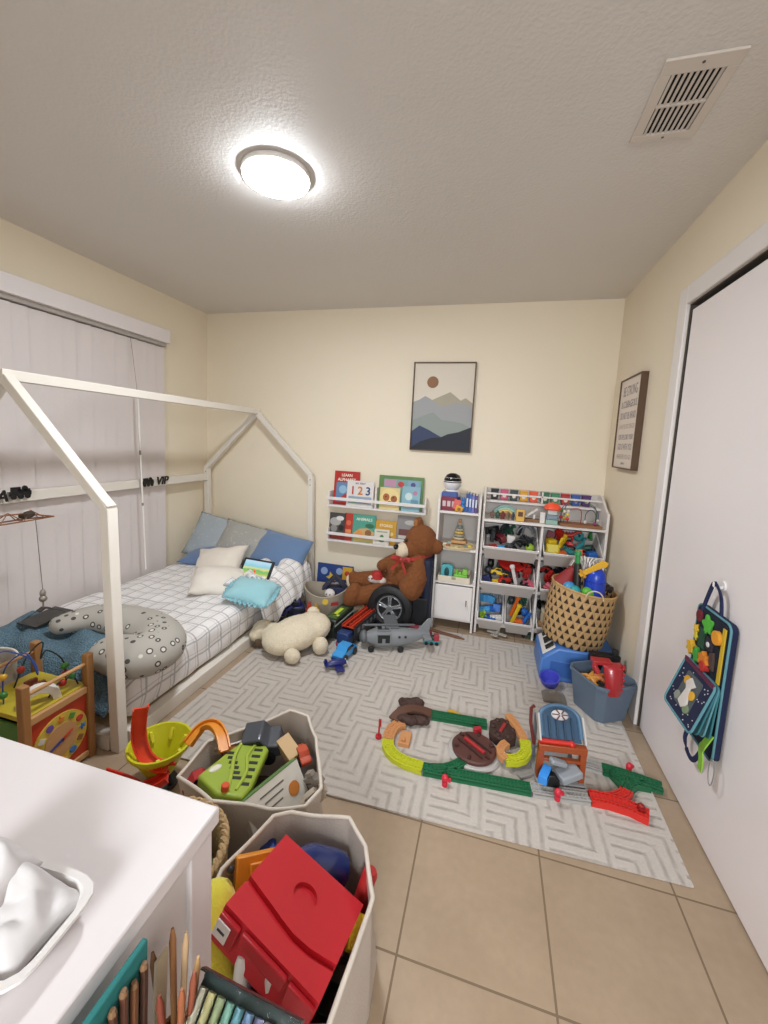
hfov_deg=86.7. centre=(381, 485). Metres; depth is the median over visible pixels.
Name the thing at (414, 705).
bridge
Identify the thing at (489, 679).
rug
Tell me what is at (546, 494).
tub
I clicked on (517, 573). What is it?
toy car
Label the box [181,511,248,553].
pillow
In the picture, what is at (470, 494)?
book
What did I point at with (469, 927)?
floor
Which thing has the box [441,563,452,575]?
arch
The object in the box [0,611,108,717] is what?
blanket
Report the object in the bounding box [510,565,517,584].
stick
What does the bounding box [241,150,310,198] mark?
recessed light
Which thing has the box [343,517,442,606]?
teddy bear
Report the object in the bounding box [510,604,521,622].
stick
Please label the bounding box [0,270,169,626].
vertical blinds
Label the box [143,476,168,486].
garland
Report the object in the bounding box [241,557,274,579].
tablet
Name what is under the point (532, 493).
tub
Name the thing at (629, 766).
lever
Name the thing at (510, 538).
block
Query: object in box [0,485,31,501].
garland
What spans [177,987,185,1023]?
pencil
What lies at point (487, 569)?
ball
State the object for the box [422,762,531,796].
track
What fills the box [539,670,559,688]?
bowl
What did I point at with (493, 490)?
tub
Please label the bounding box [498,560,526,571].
dish
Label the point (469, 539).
shelf
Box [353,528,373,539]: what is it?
picture
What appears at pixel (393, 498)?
picture
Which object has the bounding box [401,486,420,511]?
book
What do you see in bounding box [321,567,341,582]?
print
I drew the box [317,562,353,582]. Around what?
board
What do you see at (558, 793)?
lever
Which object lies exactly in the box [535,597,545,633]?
tray
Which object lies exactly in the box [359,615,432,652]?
plane
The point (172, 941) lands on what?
brush
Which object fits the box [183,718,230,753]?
track
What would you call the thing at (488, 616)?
brick
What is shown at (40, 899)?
plastic tray
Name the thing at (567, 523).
bead maze
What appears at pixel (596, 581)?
bottle
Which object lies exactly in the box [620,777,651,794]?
track
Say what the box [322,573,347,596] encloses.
tent
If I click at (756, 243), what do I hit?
trim
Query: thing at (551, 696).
cloth
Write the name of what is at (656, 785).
track
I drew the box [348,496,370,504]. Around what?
picture
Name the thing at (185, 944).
brush
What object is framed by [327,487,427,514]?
ledge
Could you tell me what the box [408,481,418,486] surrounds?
picture
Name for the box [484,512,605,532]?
shelf
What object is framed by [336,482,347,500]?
picture
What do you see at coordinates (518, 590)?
tray
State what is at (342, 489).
picture
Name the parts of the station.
lever, support leg, rail, post, post, rail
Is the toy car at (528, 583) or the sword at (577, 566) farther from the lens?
the toy car at (528, 583)
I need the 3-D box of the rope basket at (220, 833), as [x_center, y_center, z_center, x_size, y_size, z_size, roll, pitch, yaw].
[-0.556,1.065,1.041,0.310,0.315,0.310,6,7,29]
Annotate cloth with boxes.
[541,689,566,705]
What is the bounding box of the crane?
[0,510,72,627]
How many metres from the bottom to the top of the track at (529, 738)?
0.014 m
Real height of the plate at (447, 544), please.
0.024 m
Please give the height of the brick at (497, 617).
0.041 m
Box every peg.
[233,956,247,987]
[265,978,270,993]
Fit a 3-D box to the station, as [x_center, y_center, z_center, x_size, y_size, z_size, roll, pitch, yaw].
[0.718,1.063,1.685,0.217,0.285,0.240,4,6,6]
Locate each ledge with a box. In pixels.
[326,527,403,548]
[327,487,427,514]
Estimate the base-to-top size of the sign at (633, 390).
0.555 m
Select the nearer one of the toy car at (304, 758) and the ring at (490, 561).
the toy car at (304, 758)
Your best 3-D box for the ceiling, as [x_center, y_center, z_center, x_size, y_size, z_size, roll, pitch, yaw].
[-0.182,-1.220,0.847,4.380,0.100,4.959,5,7,15]
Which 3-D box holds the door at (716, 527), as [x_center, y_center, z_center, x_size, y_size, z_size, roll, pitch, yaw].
[1.132,0.286,1.133,0.030,1.996,1.616,5,7,15]
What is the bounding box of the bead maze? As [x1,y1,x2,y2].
[558,501,601,529]
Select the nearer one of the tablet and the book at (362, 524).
the tablet
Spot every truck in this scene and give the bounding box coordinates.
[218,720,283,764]
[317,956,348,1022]
[326,604,354,638]
[605,583,613,593]
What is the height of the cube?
0.504 m
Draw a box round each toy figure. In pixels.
[298,784,327,804]
[303,769,324,788]
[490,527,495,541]
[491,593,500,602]
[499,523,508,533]
[500,511,505,518]
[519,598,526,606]
[522,564,531,578]
[522,612,531,624]
[544,570,554,582]
[555,528,565,540]
[559,534,567,547]
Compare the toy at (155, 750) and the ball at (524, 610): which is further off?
the ball at (524, 610)
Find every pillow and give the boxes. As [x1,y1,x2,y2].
[48,604,186,679]
[177,546,216,564]
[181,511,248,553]
[188,566,244,594]
[190,545,248,579]
[215,518,266,564]
[249,529,313,565]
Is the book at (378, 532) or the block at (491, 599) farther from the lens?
the book at (378, 532)
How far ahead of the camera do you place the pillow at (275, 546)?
3.29 m
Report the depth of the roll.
0.47 m
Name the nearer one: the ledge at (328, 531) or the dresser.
the dresser
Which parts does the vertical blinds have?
head rail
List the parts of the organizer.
panel, panel, panel, panel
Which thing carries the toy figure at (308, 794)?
in the fabric bin at (297, 724)
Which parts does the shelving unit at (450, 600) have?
panel, door, panel, panel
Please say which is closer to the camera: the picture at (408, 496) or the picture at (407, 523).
the picture at (408, 496)
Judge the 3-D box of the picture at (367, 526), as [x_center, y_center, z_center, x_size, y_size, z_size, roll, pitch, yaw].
[-0.102,0.337,3.392,0.080,0.040,0.003,5,0,15]
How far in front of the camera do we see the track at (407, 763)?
1.71 m
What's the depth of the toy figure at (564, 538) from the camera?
2.81 m
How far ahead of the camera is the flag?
1.85 m
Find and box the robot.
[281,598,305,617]
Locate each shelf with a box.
[435,568,473,586]
[440,507,478,515]
[441,537,476,552]
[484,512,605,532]
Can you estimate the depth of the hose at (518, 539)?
2.83 m
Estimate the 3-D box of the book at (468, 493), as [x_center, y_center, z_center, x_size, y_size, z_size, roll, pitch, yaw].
[0.626,0.115,2.968,0.018,0.135,0.152,5,7,15]
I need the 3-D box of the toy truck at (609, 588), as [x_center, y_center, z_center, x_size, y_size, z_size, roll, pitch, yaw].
[1.304,0.603,2.408,0.118,0.067,0.060,2,6,-8]
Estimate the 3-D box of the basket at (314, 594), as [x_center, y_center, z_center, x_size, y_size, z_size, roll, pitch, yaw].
[-0.437,0.882,3.177,0.353,0.218,0.335,3,6,-2]
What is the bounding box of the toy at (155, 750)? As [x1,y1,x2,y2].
[106,704,191,790]
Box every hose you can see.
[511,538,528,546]
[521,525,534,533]
[587,531,592,540]
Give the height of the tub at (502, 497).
0.080 m
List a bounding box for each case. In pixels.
[211,835,362,1023]
[588,649,620,669]
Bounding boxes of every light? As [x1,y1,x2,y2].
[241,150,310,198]
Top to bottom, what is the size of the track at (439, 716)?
0.023 m
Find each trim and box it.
[628,221,767,724]
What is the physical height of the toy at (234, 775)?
0.066 m
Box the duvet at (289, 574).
[223,558,311,622]
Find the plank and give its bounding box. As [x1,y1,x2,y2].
[429,628,464,639]
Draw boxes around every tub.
[0,647,18,687]
[491,488,498,498]
[500,489,508,499]
[510,489,518,500]
[520,490,528,501]
[529,491,538,502]
[541,492,549,503]
[550,492,559,503]
[561,493,570,504]
[571,494,580,505]
[581,495,591,506]
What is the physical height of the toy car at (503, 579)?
0.084 m
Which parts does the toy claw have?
hinge arm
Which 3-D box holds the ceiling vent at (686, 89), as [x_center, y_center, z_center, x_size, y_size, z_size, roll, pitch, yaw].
[0.898,-1.152,1.218,0.192,0.010,0.310,5,7,15]
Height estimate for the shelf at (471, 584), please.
0.016 m
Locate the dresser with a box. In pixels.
[0,737,218,1023]
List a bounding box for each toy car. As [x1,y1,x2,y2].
[182,767,206,794]
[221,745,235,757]
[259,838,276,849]
[296,743,311,767]
[332,640,356,659]
[485,525,499,533]
[490,567,507,575]
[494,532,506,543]
[497,575,513,583]
[504,543,516,548]
[511,571,519,577]
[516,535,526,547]
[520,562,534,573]
[520,578,533,586]
[521,632,535,639]
[538,764,551,785]
[540,566,551,572]
[542,582,550,588]
[549,566,563,573]
[563,539,576,549]
[575,549,585,556]
[584,545,594,550]
[597,682,604,687]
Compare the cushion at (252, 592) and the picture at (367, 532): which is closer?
the cushion at (252, 592)
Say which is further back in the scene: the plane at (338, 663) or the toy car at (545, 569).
the toy car at (545, 569)
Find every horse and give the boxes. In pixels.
[479,610,486,617]
[575,537,586,548]
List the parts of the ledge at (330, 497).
panel, panel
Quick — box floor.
[80,601,767,1023]
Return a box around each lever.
[441,774,450,787]
[554,788,564,801]
[626,762,633,770]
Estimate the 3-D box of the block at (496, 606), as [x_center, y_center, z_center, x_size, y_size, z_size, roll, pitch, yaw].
[0.846,0.897,3.002,0.057,0.065,0.063,5,7,17]
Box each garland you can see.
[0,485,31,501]
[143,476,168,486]
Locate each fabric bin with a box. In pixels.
[176,709,322,859]
[216,810,376,1023]
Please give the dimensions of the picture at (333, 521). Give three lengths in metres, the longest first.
0.100 x 0.070 x 0.001 m
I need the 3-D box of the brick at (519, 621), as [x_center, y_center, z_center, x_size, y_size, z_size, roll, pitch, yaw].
[0.969,0.968,2.909,0.084,0.047,0.045,6,7,29]
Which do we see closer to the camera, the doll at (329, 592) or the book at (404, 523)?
the doll at (329, 592)
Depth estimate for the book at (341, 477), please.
3.44 m
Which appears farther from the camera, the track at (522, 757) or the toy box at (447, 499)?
the toy box at (447, 499)
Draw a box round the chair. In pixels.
[364,554,434,626]
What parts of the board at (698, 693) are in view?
panel, panel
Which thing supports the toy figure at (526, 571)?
in the tray at (518, 590)
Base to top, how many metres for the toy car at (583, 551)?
0.082 m
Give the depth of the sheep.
2.52 m
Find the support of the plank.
on the rug
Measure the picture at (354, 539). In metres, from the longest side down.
0.180 x 0.025 x 0.002 m
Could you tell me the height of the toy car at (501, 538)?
0.072 m
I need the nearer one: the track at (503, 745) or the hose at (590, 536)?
the track at (503, 745)
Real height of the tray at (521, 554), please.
0.230 m
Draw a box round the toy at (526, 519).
[524,508,539,522]
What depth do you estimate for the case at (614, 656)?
2.24 m
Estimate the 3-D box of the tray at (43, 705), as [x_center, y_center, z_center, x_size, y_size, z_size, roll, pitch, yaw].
[-1.363,0.812,1.580,0.270,0.018,0.230,5,7,15]
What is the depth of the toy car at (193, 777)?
1.28 m
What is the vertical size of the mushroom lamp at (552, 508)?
0.150 m
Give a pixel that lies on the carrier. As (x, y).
(351, 628)
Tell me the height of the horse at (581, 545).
0.097 m
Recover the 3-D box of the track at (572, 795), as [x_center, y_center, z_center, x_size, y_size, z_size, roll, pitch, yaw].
[0.694,1.204,1.591,0.217,0.023,0.053,4,6,7]
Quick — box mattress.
[59,563,262,715]
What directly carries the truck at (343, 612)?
on the rug
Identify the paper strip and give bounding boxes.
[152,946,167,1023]
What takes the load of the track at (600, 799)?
on the rug
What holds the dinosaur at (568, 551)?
in the tray at (551, 559)
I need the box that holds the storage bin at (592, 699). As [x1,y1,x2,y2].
[570,660,636,723]
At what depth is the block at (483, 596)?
3.05 m
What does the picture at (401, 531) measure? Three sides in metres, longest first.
0.150 x 0.050 x 0.001 m
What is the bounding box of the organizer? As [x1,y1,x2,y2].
[473,486,609,640]
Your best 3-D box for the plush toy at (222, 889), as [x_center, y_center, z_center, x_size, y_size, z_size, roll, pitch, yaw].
[-0.344,0.954,0.826,0.122,0.205,0.190,-2,8,-34]
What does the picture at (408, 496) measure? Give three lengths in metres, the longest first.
0.060 x 0.060 x 0.001 m
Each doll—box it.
[325,589,334,596]
[368,570,385,582]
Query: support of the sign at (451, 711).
on the rug
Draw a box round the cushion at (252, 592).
[222,576,280,608]
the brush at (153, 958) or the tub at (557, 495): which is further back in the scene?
the tub at (557, 495)
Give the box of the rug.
[167,611,693,887]
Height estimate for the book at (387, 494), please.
0.181 m
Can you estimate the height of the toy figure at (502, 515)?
0.056 m
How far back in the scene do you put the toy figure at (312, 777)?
1.30 m
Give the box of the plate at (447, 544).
[442,540,474,550]
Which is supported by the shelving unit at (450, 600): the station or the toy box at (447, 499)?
the toy box at (447, 499)
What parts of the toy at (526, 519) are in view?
lever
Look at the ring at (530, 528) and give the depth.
2.93 m
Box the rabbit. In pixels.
[461,497,465,511]
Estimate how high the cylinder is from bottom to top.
0.113 m
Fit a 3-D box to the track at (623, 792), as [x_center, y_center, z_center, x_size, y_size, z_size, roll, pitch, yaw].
[0.930,1.216,1.593,0.116,0.023,0.054,0,7,-24]
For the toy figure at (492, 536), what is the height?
0.104 m
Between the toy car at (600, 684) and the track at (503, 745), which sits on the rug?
the track at (503, 745)
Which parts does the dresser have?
panel, leg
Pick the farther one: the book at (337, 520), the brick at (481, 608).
the book at (337, 520)
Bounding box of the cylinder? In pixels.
[354,864,376,913]
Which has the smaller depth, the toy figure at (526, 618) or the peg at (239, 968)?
the peg at (239, 968)
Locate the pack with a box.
[184,966,304,1023]
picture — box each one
[329,534,343,538]
[330,517,340,524]
[331,525,336,531]
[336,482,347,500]
[339,485,346,492]
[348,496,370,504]
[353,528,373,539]
[353,538,372,542]
[365,524,373,528]
[365,530,370,535]
[380,489,398,507]
[383,493,388,500]
[384,478,421,506]
[384,479,396,486]
[391,496,396,501]
[398,529,408,535]
[405,493,411,499]
[405,521,413,525]
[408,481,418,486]
[409,362,476,452]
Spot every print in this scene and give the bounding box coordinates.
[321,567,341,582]
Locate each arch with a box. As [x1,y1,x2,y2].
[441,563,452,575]
[492,505,515,518]
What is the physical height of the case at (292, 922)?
0.204 m
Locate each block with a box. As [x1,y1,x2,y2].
[276,733,297,762]
[480,593,488,601]
[482,573,491,581]
[487,593,495,603]
[493,603,500,611]
[506,534,514,542]
[516,509,524,521]
[545,538,556,544]
[546,530,555,538]
[586,551,596,557]
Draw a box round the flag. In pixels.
[375,719,381,739]
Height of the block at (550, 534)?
0.074 m
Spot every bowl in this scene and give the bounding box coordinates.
[125,721,191,778]
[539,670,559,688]
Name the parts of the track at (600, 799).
signal button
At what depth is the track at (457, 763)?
1.69 m
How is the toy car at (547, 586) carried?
in the tray at (543, 592)
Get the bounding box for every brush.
[150,951,156,986]
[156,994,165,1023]
[169,927,176,1023]
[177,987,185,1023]
[180,930,188,1006]
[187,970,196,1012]
[193,955,200,977]
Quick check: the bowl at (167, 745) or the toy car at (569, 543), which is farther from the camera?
the toy car at (569, 543)
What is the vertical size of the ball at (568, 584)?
0.080 m
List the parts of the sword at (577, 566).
blade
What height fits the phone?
0.080 m
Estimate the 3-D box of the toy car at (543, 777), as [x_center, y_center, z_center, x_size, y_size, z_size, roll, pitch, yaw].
[0.647,1.147,1.613,0.038,0.042,0.083,7,8,36]
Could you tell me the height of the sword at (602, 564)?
0.121 m
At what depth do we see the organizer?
2.92 m
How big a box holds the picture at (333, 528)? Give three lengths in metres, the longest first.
0.060 x 0.060 x 0.001 m
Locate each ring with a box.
[488,558,493,566]
[507,596,514,604]
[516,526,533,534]
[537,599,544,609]
[574,530,583,540]
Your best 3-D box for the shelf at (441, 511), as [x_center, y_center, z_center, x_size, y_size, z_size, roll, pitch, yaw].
[0.589,0.181,3.046,0.272,0.016,0.318,5,7,15]
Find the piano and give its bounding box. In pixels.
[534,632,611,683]
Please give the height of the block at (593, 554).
0.060 m
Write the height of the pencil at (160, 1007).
0.178 m
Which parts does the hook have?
plate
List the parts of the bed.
rail, rail, post, post, rail, post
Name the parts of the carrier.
frame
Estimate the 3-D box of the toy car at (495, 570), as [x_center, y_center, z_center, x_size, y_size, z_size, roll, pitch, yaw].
[0.850,0.633,2.963,0.124,0.079,0.068,3,6,5]
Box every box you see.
[240,758,307,837]
[441,491,457,510]
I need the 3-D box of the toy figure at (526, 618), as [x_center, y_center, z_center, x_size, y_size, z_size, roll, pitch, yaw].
[1.025,0.940,2.884,0.062,0.100,0.077,8,8,41]
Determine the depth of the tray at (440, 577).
2.96 m
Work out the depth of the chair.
2.91 m
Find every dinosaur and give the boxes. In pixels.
[500,566,511,577]
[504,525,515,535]
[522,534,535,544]
[562,546,574,555]
[566,531,581,540]
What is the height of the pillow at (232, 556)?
0.256 m
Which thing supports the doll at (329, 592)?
in the basket at (314, 594)
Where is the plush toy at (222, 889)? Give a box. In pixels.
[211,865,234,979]
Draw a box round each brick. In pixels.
[344,912,364,953]
[479,606,489,611]
[484,614,495,619]
[485,605,494,611]
[490,614,501,620]
[513,618,522,623]
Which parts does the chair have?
panel, backrest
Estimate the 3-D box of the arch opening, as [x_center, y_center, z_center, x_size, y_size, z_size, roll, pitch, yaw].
[0.473,0.632,2.977,0.036,0.072,0.006,5,7,15]
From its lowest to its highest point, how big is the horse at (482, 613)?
0.088 m
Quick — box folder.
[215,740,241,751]
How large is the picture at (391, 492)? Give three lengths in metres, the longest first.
0.156 x 0.156 x 0.002 m
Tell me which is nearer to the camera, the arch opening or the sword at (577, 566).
the sword at (577, 566)
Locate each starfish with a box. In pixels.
[581,671,599,682]
[594,672,604,683]
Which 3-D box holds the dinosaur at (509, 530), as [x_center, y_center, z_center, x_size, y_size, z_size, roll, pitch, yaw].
[0.930,0.323,2.979,0.052,0.099,0.144,-1,8,-32]
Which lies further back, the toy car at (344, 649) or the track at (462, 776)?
the toy car at (344, 649)
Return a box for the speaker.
[444,473,461,499]
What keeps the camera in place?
on the shelving unit at (450, 600)
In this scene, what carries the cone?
in the woven basket at (575, 620)
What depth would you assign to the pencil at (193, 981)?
0.53 m
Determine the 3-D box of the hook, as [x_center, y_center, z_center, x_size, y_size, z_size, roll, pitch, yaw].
[1.167,0.346,1.411,0.035,0.034,0.034,5,7,15]
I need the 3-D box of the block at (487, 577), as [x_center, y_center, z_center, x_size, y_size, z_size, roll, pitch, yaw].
[0.761,0.670,2.939,0.070,0.073,0.059,7,7,31]
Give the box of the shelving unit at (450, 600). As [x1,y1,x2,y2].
[431,489,482,632]
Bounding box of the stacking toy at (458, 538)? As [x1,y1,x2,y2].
[451,519,466,543]
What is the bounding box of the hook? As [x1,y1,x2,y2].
[712,581,726,590]
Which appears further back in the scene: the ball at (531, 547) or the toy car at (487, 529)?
the toy car at (487, 529)
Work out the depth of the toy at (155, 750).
1.50 m
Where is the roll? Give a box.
[82,938,147,1023]
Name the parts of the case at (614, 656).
case knob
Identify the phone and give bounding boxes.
[452,499,460,508]
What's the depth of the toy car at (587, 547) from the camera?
2.77 m
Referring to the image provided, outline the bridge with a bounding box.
[389,697,431,726]
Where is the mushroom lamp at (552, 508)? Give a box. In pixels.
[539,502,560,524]
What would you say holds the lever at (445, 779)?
on the rug
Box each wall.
[0,218,206,566]
[207,298,624,623]
[603,140,767,719]
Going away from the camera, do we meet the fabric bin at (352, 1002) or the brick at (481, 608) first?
the fabric bin at (352, 1002)
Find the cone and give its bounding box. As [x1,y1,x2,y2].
[554,565,573,584]
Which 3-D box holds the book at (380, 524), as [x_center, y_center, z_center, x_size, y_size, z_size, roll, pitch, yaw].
[0.031,0.389,3.373,0.176,0.195,0.037,5,7,15]
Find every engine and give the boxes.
[423,633,439,645]
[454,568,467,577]
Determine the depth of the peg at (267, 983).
0.75 m
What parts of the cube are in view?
panel, panel, post, post, edge rail, red panel, edge rail, post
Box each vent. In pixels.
[629,45,750,142]
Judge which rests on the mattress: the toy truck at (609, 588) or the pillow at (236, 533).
the pillow at (236, 533)
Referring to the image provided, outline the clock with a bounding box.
[44,721,77,755]
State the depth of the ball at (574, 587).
2.35 m
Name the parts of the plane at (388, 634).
cockpit frame, door frame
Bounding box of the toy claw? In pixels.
[590,656,624,697]
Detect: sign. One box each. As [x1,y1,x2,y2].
[448,709,461,713]
[612,371,649,470]
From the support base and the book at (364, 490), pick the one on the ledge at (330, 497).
the book at (364, 490)
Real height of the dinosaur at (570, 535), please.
0.082 m
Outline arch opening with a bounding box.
[444,567,448,575]
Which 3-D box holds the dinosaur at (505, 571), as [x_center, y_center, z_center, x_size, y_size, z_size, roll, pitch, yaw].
[0.909,0.630,2.958,0.162,0.088,0.057,8,8,41]
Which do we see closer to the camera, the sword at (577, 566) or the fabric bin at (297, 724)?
the fabric bin at (297, 724)
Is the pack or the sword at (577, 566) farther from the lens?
the sword at (577, 566)
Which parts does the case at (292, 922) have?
lid, lid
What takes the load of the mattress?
on the bed
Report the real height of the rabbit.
0.108 m
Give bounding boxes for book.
[329,512,345,539]
[333,470,360,504]
[343,513,353,540]
[346,480,374,507]
[352,514,376,542]
[374,529,389,545]
[376,520,396,545]
[377,475,424,511]
[379,487,400,510]
[396,515,416,543]
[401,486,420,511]
[465,492,469,511]
[468,492,472,512]
[471,493,475,512]
[474,493,478,512]
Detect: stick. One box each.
[509,597,520,616]
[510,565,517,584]
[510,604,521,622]
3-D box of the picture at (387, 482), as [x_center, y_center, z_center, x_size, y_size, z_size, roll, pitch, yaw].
[0.070,-0.024,3.333,0.100,0.060,0.001,5,2,15]
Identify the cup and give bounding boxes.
[166,1011,177,1023]
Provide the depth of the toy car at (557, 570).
2.89 m
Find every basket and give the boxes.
[186,796,229,878]
[304,581,348,615]
[542,574,617,651]
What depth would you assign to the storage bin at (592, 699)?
2.04 m
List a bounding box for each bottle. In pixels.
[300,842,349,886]
[584,569,606,597]
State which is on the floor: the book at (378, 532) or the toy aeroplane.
the toy aeroplane
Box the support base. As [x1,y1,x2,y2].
[513,761,533,779]
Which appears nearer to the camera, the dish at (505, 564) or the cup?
the cup
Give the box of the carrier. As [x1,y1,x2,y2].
[336,605,376,645]
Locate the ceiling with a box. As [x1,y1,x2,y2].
[0,0,767,313]
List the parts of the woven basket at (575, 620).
handle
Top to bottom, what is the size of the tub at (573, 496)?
0.080 m
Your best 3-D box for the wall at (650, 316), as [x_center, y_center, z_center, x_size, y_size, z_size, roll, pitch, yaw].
[1.047,0.131,0.643,0.100,2.415,4.759,5,7,15]
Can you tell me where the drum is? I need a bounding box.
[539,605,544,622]
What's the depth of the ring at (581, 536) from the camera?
2.85 m
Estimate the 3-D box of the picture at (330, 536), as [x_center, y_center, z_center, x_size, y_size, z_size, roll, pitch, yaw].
[-0.389,0.435,3.464,0.130,0.030,0.002,5,0,15]
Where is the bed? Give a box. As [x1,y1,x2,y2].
[0,368,314,752]
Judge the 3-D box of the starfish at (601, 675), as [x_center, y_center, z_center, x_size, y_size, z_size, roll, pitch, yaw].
[1.132,1.004,2.134,0.106,0.050,0.098,5,7,16]
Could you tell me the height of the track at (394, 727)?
0.034 m
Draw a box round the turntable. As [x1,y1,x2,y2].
[448,726,499,773]
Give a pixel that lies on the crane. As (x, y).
(35, 621)
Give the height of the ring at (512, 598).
0.074 m
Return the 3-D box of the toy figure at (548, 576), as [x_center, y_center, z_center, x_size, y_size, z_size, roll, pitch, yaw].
[1.177,0.637,2.859,0.077,0.101,0.061,1,7,-15]
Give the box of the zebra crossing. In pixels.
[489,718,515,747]
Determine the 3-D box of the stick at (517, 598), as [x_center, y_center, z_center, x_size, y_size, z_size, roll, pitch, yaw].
[0.965,0.872,2.947,0.035,0.174,0.082,-2,8,-35]
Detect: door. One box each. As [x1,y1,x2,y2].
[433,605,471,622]
[640,259,767,971]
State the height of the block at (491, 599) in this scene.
0.063 m
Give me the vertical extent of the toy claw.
0.158 m
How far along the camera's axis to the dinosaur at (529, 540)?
2.85 m
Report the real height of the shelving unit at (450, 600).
1.000 m
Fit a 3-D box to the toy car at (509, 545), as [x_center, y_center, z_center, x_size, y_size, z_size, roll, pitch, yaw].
[0.908,0.433,2.869,0.098,0.056,0.055,-2,8,-35]
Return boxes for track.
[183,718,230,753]
[382,738,423,774]
[383,720,411,747]
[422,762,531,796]
[431,710,486,729]
[431,758,466,771]
[496,739,509,763]
[504,739,531,766]
[505,713,527,739]
[516,737,537,747]
[530,782,590,805]
[576,755,601,774]
[588,789,649,825]
[601,762,663,794]
[607,769,632,788]
[607,786,632,801]
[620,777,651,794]
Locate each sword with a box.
[573,550,581,588]
[578,560,608,577]
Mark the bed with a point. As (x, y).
(112, 731)
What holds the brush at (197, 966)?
in the cup
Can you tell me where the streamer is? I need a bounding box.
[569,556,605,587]
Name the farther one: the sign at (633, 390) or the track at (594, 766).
the sign at (633, 390)
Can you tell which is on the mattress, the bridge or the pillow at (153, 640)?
the pillow at (153, 640)
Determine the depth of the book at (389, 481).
3.31 m
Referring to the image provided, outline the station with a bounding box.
[529,703,587,788]
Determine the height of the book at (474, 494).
0.127 m
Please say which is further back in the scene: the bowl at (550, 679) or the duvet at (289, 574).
the duvet at (289, 574)
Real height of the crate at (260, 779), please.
0.168 m
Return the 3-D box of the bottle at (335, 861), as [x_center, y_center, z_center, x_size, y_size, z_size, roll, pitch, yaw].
[-0.171,0.963,1.029,0.181,0.144,0.084,1,7,-20]
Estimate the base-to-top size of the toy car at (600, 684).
0.061 m
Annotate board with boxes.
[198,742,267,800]
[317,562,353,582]
[664,581,738,785]
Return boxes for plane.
[323,657,347,672]
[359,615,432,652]
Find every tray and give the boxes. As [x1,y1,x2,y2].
[0,671,83,721]
[0,836,93,994]
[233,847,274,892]
[438,568,470,583]
[477,589,503,629]
[480,555,535,597]
[483,522,538,563]
[504,595,531,634]
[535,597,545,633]
[539,562,563,600]
[542,528,603,568]
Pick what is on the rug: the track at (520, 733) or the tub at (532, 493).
the track at (520, 733)
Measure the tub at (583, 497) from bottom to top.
0.080 m
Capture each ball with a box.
[484,566,491,573]
[521,608,527,615]
[525,544,533,550]
[563,581,573,587]
[570,585,580,591]
[581,587,593,595]
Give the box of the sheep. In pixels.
[249,606,330,663]
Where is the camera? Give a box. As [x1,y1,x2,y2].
[455,505,462,512]
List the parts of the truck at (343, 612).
roof panel, rail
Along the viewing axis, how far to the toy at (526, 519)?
2.84 m
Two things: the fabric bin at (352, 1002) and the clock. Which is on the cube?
the clock
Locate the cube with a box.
[0,640,95,761]
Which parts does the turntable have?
disc rail, red lever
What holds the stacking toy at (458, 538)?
on the plate at (447, 544)
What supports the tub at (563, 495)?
on the organizer
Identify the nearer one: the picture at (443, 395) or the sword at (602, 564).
the sword at (602, 564)
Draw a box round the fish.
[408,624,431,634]
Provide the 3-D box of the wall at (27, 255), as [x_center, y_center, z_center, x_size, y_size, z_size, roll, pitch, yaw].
[-2.308,-0.135,1.531,0.100,2.415,4.759,5,7,15]

